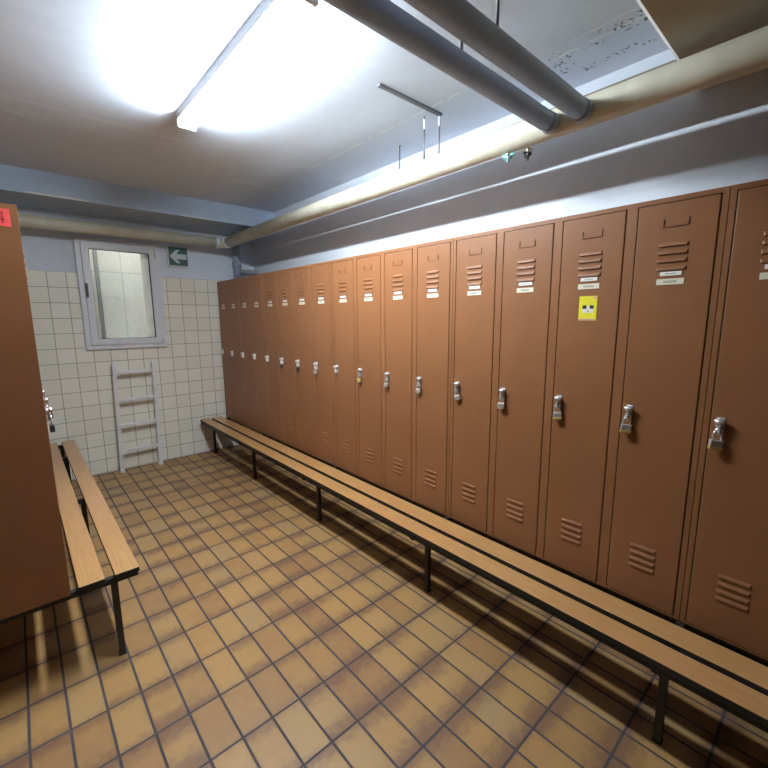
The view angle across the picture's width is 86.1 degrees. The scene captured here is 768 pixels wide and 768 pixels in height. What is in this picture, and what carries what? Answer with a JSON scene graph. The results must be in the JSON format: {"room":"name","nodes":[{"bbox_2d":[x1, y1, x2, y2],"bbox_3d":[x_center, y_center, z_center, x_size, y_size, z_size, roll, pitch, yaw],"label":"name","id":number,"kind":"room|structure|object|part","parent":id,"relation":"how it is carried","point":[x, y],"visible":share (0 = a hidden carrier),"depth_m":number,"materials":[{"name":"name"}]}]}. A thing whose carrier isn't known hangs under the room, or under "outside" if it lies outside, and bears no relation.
{"room":"changing room","nodes":[
{"label":"changing room","id":0,"kind":"room"},
{"bbox_2d":[17,207,262,479],"bbox_3d":[-3.950,-0.344,3.656,5.785,2.850,0.370,-8,12,-41],"label":"wall","id":1,"kind":"structure","parent":0,"point":[77,382],"depth_m":4.55,"materials":[{"name":"tile"}]},
{"bbox_2d":[73,236,167,349],"bbox_3d":[-2.761,-0.939,4.360,0.756,1.118,0.140,-8,12,-41],"label":"window","id":2,"kind":"structure","parent":1,"relation":"in","point":[82,245],"depth_m":4.28,"materials":[{"name":"white plastic"}]},
{"bbox_3d":[-2.957,-0.935,4.096,0.018,0.140,0.012,-8,12,-41],"label":"lever","id":3,"kind":"part","parent":2,"relation":"part of","materials":[{"name":"black metal"}]},
{"bbox_2d":[0,164,273,234],"bbox_3d":[-3.632,-1.601,3.083,5.785,0.190,0.610,-8,12,-41],"label":"ceiling beam","id":4,"kind":"structure","parent":1,"relation":"attached to","point":[105,200],"depth_m":3.85,"materials":[{"name":"paint"}]},
{"bbox_2d":[166,247,187,267],"bbox_3d":[-2.342,-1.431,4.655,0.208,0.216,0.050,-8,12,-41],"label":"exit sign","id":5,"kind":"object","parent":1,"relation":"attached to","point":[176,257],"visible":1,"depth_m":4.63,"materials":[{"name":"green plastic"}]},
{"bbox_2d":[0,0,668,211],"bbox_3d":[-0.970,-1.337,0.104,6.185,0.200,9.350,-8,12,-41],"label":"ceiling","id":6,"kind":"structure","parent":0,"point":[94,90],"depth_m":2.19,"materials":[{"name":"paint"}]},
{"bbox_2d":[176,0,318,131],"bbox_3d":[-0.728,-1.486,1.947,0.104,0.094,1.376,-8,12,-41],"label":"lamp","id":7,"kind":"object","parent":6,"relation":"attached to","point":[271,20],"visible":1,"depth_m":1.81,"materials":[{"name":"white plastic"}]},
{"bbox_2d":[397,145,401,168],"bbox_3d":[0.112,-1.560,2.945,0.031,0.275,0.031,-8,12,-41],"label":"rod","id":8,"kind":"object","parent":6,"relation":"hanging from","point":[399,146],"visible":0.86,"depth_m":2.93,"materials":[{"name":"grey metal"}]},
{"bbox_2d":[245,59,677,242],"bbox_3d":[1.142,-1.250,1.734,0.138,0.140,8.480,-8,12,-41],"label":"pipe","id":9,"kind":"object","parent":8,"relation":"hanging from","point":[675,59],"visible":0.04,"depth_m":1.77,"materials":[{"name":"beige metal"}]},
{"bbox_2d":[377,83,441,159],"bbox_3d":[0.146,-1.451,2.379,0.542,0.312,0.116,-8,12,-41],"label":"rail","id":10,"kind":"object","parent":6,"relation":"attached to","point":[379,85],"visible":0.65,"depth_m":2.38,"materials":[{"name":"grey metal"}]},
{"bbox_2d":[18,25,767,247],"bbox_3d":[-0.986,-0.854,-0.080,5.374,0.131,8.550,-8,12,-41],"label":"pipe","id":11,"kind":"object","parent":10,"relation":"hanging from","point":[745,54],"visible":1,"depth_m":2.00,"materials":[{"name":"metal"}]},
{"bbox_2d":[502,152,514,162],"bbox_3d":[0.614,-1.134,2.035,0.071,0.068,0.033,6,11,36],"label":"valve","id":12,"kind":"object","parent":11,"relation":"attached to","point":[507,156],"visible":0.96,"depth_m":2.03,"materials":[{"name":"teal metal"}]},
{"bbox_3d":[0.612,-1.134,2.033,0.071,0.019,0.027,6,11,36],"label":"wing handle","id":13,"kind":"part","parent":12,"relation":"part of","materials":[{"name":"metal"}]},
{"bbox_2d":[523,147,531,160],"bbox_3d":[0.687,-1.113,1.978,0.033,0.068,0.071,-2,9,-13],"label":"valve","id":14,"kind":"object","parent":11,"relation":"attached to","point":[528,153],"visible":0.95,"depth_m":1.97,"materials":[{"name":"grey metal"}]},
{"bbox_3d":[0.247,-1.483,2.523,0.009,0.296,0.009,-4,10,-19],"label":"rod","id":15,"kind":"part","parent":10,"relation":"part of","materials":[{"name":"grey metal"}]},
{"bbox_3d":[0.333,-1.477,2.487,0.009,0.296,0.009,4,10,25],"label":"rod","id":16,"kind":"part","parent":10,"relation":"part of","materials":[{"name":"grey metal"}]},
{"bbox_2d":[496,0,499,25],"bbox_3d":[0.354,-1.266,1.266,0.031,0.327,0.031,-8,12,-41],"label":"rod","id":17,"kind":"object","parent":6,"relation":"hanging from","point":[497,1],"visible":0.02,"depth_m":1.28,"materials":[{"name":"grey metal"}]},
{"bbox_2d":[403,0,592,123],"bbox_3d":[-1.135,-0.846,-0.014,5.276,0.085,0.085,-8,12,-41],"label":"pipe","id":18,"kind":"object","parent":17,"relation":"hanging from","point":[461,19],"visible":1,"depth_m":1.29,"materials":[{"name":"grey metal"}]},
{"bbox_2d":[0,445,767,767],"bbox_3d":[-0.950,1.649,0.584,6.185,0.150,9.350,-8,12,-41],"label":"floor","id":19,"kind":"structure","parent":0,"point":[260,632],"depth_m":1.98,"materials":[{"name":"tile"}]},
{"bbox_2d":[0,440,139,655],"bbox_3d":[-2.453,0.990,2.879,0.758,0.444,2.915,-8,12,-41],"label":"bench","id":20,"kind":"object","parent":19,"relation":"on","point":[89,575],"visible":0.91,"depth_m":2.32,"materials":[{"name":"brown wood"}]},
{"bbox_2d":[0,203,70,619],"bbox_3d":[-1.986,0.087,2.005,0.526,1.662,1.200,-8,12,-41],"label":"bank","id":21,"kind":"object","parent":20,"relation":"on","point":[33,563],"visible":1,"depth_m":1.69,"materials":[{"name":"paint"}]},
{"bbox_3d":[-1.516,0.119,1.826,0.024,1.633,0.254,-8,12,-41],"label":"door","id":22,"kind":"part","parent":21,"relation":"part of","materials":[{"name":"paint"}]},
{"bbox_2d":[49,419,54,431],"bbox_3d":[-1.435,0.174,1.775,0.017,0.065,0.037,-8,12,-41],"label":"padlock","id":23,"kind":"object","parent":21,"relation":"attached to","point":[51,426],"visible":0.95,"depth_m":1.76,"materials":[{"name":"silver metal"}]},
{"bbox_3d":[-3.192,0.823,4.107,0.028,0.385,0.028,-8,12,-41],"label":"leg","id":24,"kind":"part","parent":20,"relation":"part of","materials":[{"name":"metal"}]},
{"bbox_3d":[-2.872,0.878,3.754,0.028,0.385,0.028,-8,12,-41],"label":"leg","id":25,"kind":"part","parent":20,"relation":"part of","materials":[{"name":"metal"}]},
{"bbox_3d":[-2.087,1.012,2.884,0.028,0.385,0.028,-8,12,-41],"label":"leg","id":26,"kind":"part","parent":20,"relation":"part of","materials":[{"name":"metal"}]},
{"bbox_3d":[-1.304,1.146,2.018,0.028,0.385,0.028,-8,12,-41],"label":"leg","id":27,"kind":"part","parent":20,"relation":"part of","materials":[{"name":"metal"}]},
{"bbox_2d":[111,360,163,472],"bbox_3d":[-2.725,0.347,4.535,0.440,1.190,0.122,-8,12,-41],"label":"ladder","id":28,"kind":"object","parent":19,"relation":"on","point":[115,372],"visible":1,"depth_m":4.47,"materials":[{"name":"metal"}]},
{"bbox_2d":[200,416,767,745],"bbox_3d":[0.063,0.942,3.072,0.812,0.444,5.950,-8,12,-41],"label":"bench","id":29,"kind":"object","parent":19,"relation":"on","point":[729,680],"visible":0.84,"depth_m":1.80,"materials":[{"name":"brown wood"}]},
{"bbox_3d":[-2.093,0.660,5.076,0.028,0.385,0.028,-8,12,-41],"label":"leg","id":30,"kind":"part","parent":29,"relation":"part of","materials":[{"name":"metal"}]},
{"bbox_2d":[217,274,269,435],"bbox_3d":[-1.429,-0.364,4.789,0.526,1.662,1.198,-8,12,-41],"label":"lockers","id":31,"kind":"object","parent":29,"relation":"on","point":[240,300],"visible":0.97,"depth_m":4.57,"materials":[{"name":"metal"}]},
{"bbox_3d":[-1.900,-0.384,4.971,0.024,1.633,0.254,-8,12,-41],"label":"door","id":32,"kind":"part","parent":31,"relation":"part of","materials":[{"name":"paint"}]},
{"bbox_3d":[-1.700,-0.350,4.750,0.024,1.633,0.254,-8,12,-41],"label":"door","id":33,"kind":"part","parent":31,"relation":"part of","materials":[{"name":"paint"}]},
{"bbox_3d":[-1.500,-0.316,4.528,0.024,1.633,0.254,-8,12,-41],"label":"door","id":34,"kind":"part","parent":31,"relation":"part of","materials":[{"name":"paint"}]},
{"bbox_3d":[-1.301,-0.281,4.307,0.024,1.633,0.254,-8,12,-41],"label":"door","id":35,"kind":"part","parent":31,"relation":"part of","materials":[{"name":"paint"}]},
{"bbox_3d":[-1.343,0.788,4.246,0.028,0.385,0.028,-8,12,-41],"label":"leg","id":36,"kind":"part","parent":29,"relation":"part of","materials":[{"name":"metal"}]},
{"bbox_2d":[262,261,335,465],"bbox_3d":[-0.630,-0.227,3.904,0.526,1.662,1.198,-8,12,-41],"label":"bank","id":37,"kind":"object","parent":29,"relation":"on","point":[297,301],"visible":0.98,"depth_m":3.67,"materials":[{"name":"paint"}]},
{"bbox_3d":[-1.101,-0.247,4.086,0.024,1.633,0.254,-8,12,-41],"label":"door","id":38,"kind":"part","parent":37,"relation":"part of","materials":[{"name":"paint"}]},
{"bbox_3d":[-0.901,-0.213,3.865,0.024,1.633,0.254,-8,12,-41],"label":"door","id":39,"kind":"part","parent":37,"relation":"part of","materials":[{"name":"paint"}]},
{"bbox_3d":[-0.701,-0.179,3.644,0.024,1.633,0.254,-8,12,-41],"label":"door","id":40,"kind":"part","parent":37,"relation":"part of","materials":[{"name":"paint"}]},
{"bbox_3d":[-0.501,-0.145,3.423,0.024,1.633,0.254,-8,12,-41],"label":"door","id":41,"kind":"part","parent":37,"relation":"part of","materials":[{"name":"paint"}]},
{"bbox_3d":[-0.531,0.928,3.347,0.028,0.385,0.028,-8,12,-41],"label":"leg","id":42,"kind":"part","parent":29,"relation":"part of","materials":[{"name":"metal"}]},
{"bbox_2d":[331,238,453,515],"bbox_3d":[0.169,-0.090,3.019,0.526,1.662,1.198,-8,12,-41],"label":"lockers","id":43,"kind":"object","parent":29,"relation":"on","point":[392,308],"visible":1,"depth_m":2.76,"materials":[{"name":"metal"}]},
{"bbox_3d":[-0.302,-0.110,3.201,0.024,1.633,0.254,-8,12,-41],"label":"door","id":44,"kind":"part","parent":43,"relation":"part of","materials":[{"name":"paint"}]},
{"bbox_3d":[-0.102,-0.076,2.980,0.024,1.633,0.254,-8,12,-41],"label":"door","id":45,"kind":"part","parent":43,"relation":"part of","materials":[{"name":"paint"}]},
{"bbox_3d":[0.089,-0.561,2.671,0.002,0.022,0.090,-8,12,-41],"label":"number plate","id":46,"kind":"part","parent":43,"relation":"part of","materials":[{"name":"beige"}]},
{"bbox_3d":[0.098,-0.042,2.759,0.024,1.633,0.254,-8,12,-41],"label":"door","id":47,"kind":"part","parent":43,"relation":"part of","materials":[{"name":"paint"}]},
{"bbox_3d":[0.289,-0.527,2.450,0.002,0.022,0.090,-8,12,-41],"label":"number plate","id":48,"kind":"part","parent":43,"relation":"part of","materials":[{"name":"beige plastic"}]},
{"bbox_3d":[0.298,-0.008,2.538,0.024,1.633,0.254,-8,12,-41],"label":"door","id":49,"kind":"part","parent":43,"relation":"part of","materials":[{"name":"paint"}]},
{"bbox_3d":[0.262,1.064,2.469,0.028,0.385,0.028,-8,12,-41],"label":"leg","id":50,"kind":"part","parent":29,"relation":"part of","materials":[{"name":"metal"}]},
{"bbox_2d":[448,186,730,619],"bbox_3d":[0.968,0.047,2.135,0.526,1.662,1.198,-8,12,-41],"label":"lockers","id":51,"kind":"object","parent":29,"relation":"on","point":[604,317],"visible":1,"depth_m":1.83,"materials":[{"name":"metal"}]},
{"bbox_2d":[454,390,460,399],"bbox_3d":[0.424,0.064,2.377,0.041,0.064,0.016,5,11,31],"label":"padlock","id":52,"kind":"object","parent":51,"relation":"attached to","point":[456,397],"visible":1,"depth_m":2.37,"materials":[{"name":"metal"}]},
{"bbox_3d":[0.497,0.027,2.317,0.024,1.633,0.254,-8,12,-41],"label":"door","id":53,"kind":"part","parent":51,"relation":"part of","materials":[{"name":"paint"}]},
{"bbox_3d":[0.489,-0.493,2.229,0.002,0.022,0.090,-8,12,-41],"label":"number plate","id":54,"kind":"part","parent":51,"relation":"part of","materials":[{"name":"beige plastic"}]},
{"bbox_2d":[497,397,504,408],"bbox_3d":[0.616,0.099,2.161,0.037,0.065,0.017,7,12,33],"label":"padlock","id":55,"kind":"object","parent":51,"relation":"attached to","point":[499,405],"visible":1,"depth_m":2.16,"materials":[{"name":"metal"}]},
{"bbox_3d":[0.697,0.061,2.096,0.024,1.633,0.254,-8,12,-41],"label":"door","id":56,"kind":"part","parent":51,"relation":"part of","materials":[{"name":"paint"}]},
{"bbox_3d":[0.689,-0.459,2.008,0.002,0.022,0.090,-8,12,-41],"label":"number plate","id":57,"kind":"part","parent":51,"relation":"part of","materials":[{"name":"beige plastic"}]},
{"bbox_2d":[553,406,561,419],"bbox_3d":[0.820,0.135,1.938,0.040,0.068,0.019,4,10,28],"label":"padlock","id":58,"kind":"object","parent":51,"relation":"attached to","point":[556,415],"visible":1,"depth_m":1.93,"materials":[{"name":"metal"}]},
{"bbox_3d":[0.897,0.095,1.875,0.024,1.633,0.254,-8,12,-41],"label":"door","id":59,"kind":"part","parent":51,"relation":"part of","materials":[{"name":"paint"}]},
{"bbox_3d":[0.889,-0.424,1.786,0.002,0.022,0.090,-8,12,-41],"label":"number plate","id":60,"kind":"part","parent":51,"relation":"part of","materials":[{"name":"beige plastic"}]},
{"bbox_2d":[620,417,631,433],"bbox_3d":[1.013,0.170,1.721,0.042,0.072,0.020,4,10,25],"label":"padlock","id":61,"kind":"object","parent":51,"relation":"attached to","point":[625,428],"visible":1,"depth_m":1.72,"materials":[{"name":"metal"}]},
{"bbox_3d":[1.013,0.199,1.725,0.041,0.013,0.020,8,12,24],"label":"plate","id":62,"kind":"part","parent":61,"relation":"part of","materials":[{"name":"gold metal"}]},
{"bbox_3d":[1.097,0.129,1.653,0.024,1.633,0.254,-8,12,-41],"label":"door","id":63,"kind":"part","parent":51,"relation":"part of","materials":[{"name":"paint"}]},
{"bbox_3d":[1.089,-0.390,1.565,0.002,0.022,0.090,-8,12,-41],"label":"number plate","id":64,"kind":"part","parent":51,"relation":"part of","materials":[{"name":"beige"}]},
{"bbox_3d":[1.067,1.202,1.578,0.028,0.385,0.028,-8,12,-41],"label":"leg","id":65,"kind":"part","parent":29,"relation":"part of","materials":[{"name":"metal"}]},
{"bbox_2d":[679,179,767,660],"bbox_3d":[1.767,0.184,1.250,0.526,1.662,1.198,-8,12,-41],"label":"locker","id":66,"kind":"object","parent":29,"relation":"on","point":[725,594],"visible":1,"depth_m":1.47,"materials":[{"name":"metal"}]},
{"bbox_2d":[707,431,723,450],"bbox_3d":[1.211,0.205,1.500,0.044,0.074,0.020,3,10,19],"label":"padlock","id":67,"kind":"object","parent":66,"relation":"attached to","point":[713,444],"visible":1,"depth_m":1.50,"materials":[{"name":"metal"}]},
{"bbox_3d":[1.210,0.234,1.505,0.042,0.014,0.020,9,12,18],"label":"plate","id":68,"kind":"part","parent":67,"relation":"part of","materials":[{"name":"gold metal"}]},
{"bbox_3d":[1.288,-0.356,1.344,0.002,0.022,0.090,-8,12,-41],"label":"number plate","id":69,"kind":"part","parent":66,"relation":"part of","materials":[{"name":"beige"}]},
{"bbox_2d":[252,49,767,274],"bbox_3d":[1.272,-0.162,2.311,0.200,2.850,9.350,-8,12,-41],"label":"wall","id":70,"kind":"structure","parent":0,"point":[717,136],"depth_m":2.29,"materials":[{"name":"paint"}]},
{"bbox_2d":[25,191,210,219],"bbox_3d":[-2.358,-1.638,3.811,1.470,0.011,0.009,-8,12,-41],"label":"trim","id":71,"kind":"structure","parent":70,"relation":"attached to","point":[25,191],"depth_m":3.49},
{"bbox_2d":[231,233,258,278],"bbox_3d":[-1.717,-1.544,5.074,0.321,0.575,0.107,-8,12,-41],"label":"pipe","id":72,"kind":"object","parent":70,"relation":"attached to","point":[236,264],"visible":0.83,"depth_m":4.99,"materials":[{"name":"grey metal"}]},
{"bbox_2d":[272,439,767,666],"bbox_3d":[1.261,1.069,2.376,0.004,0.400,8.780,-8,12,-41],"label":"baseboard","id":73,"kind":"structure","parent":70,"relation":"attached to","point":[546,564],"depth_m":2.50,"materials":[{"name":"paint"}]},
{"bbox_2d":[636,0,767,90],"bbox_3d":[-0.427,-1.033,-0.461,5.785,0.228,1.025,-8,12,-41],"label":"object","id":74,"kind":"structure","parent":70,"relation":"attached to","point":[687,28],"depth_m":1.39,"materials":[{"name":"paint"}]},
{"label":"outside","id":75,"kind":"structure","parent":0,"visible":0},
{"bbox_2d":[89,249,147,338],"bbox_3d":[-3.331,-1.127,5.192,1.700,4.500,0.150,-8,12,-41],"label":"wall","id":76,"kind":"structure","parent":75,"point":[120,274],"depth_m":5.13,"materials":[{"name":"concrete"}]},
{"bbox_2d":[92,250,105,338],"bbox_3d":[-3.437,-1.089,4.961,0.042,4.300,0.042,-8,12,-41],"label":"downpipe","id":77,"kind":"object","parent":76,"relation":"attached to","point":[94,252],"visible":0.32,"depth_m":4.95,"materials":[{"name":"grey metal"}]},
{"bbox_3d":[0.263,-1.281,1.371,0.031,0.328,0.031,-8,12,-41],"label":"rod","id":78,"kind":"object","parent":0,"visible":0},
{"bbox_2d":[323,0,559,133],"bbox_3d":[-1.228,-0.862,0.089,5.276,0.083,0.083,-8,12,-41],"label":"pipe","id":79,"kind":"object","parent":78,"relation":"hanging from","point":[387,19],"visible":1,"depth_m":1.31,"materials":[{"name":"grey metal"}]}
]}

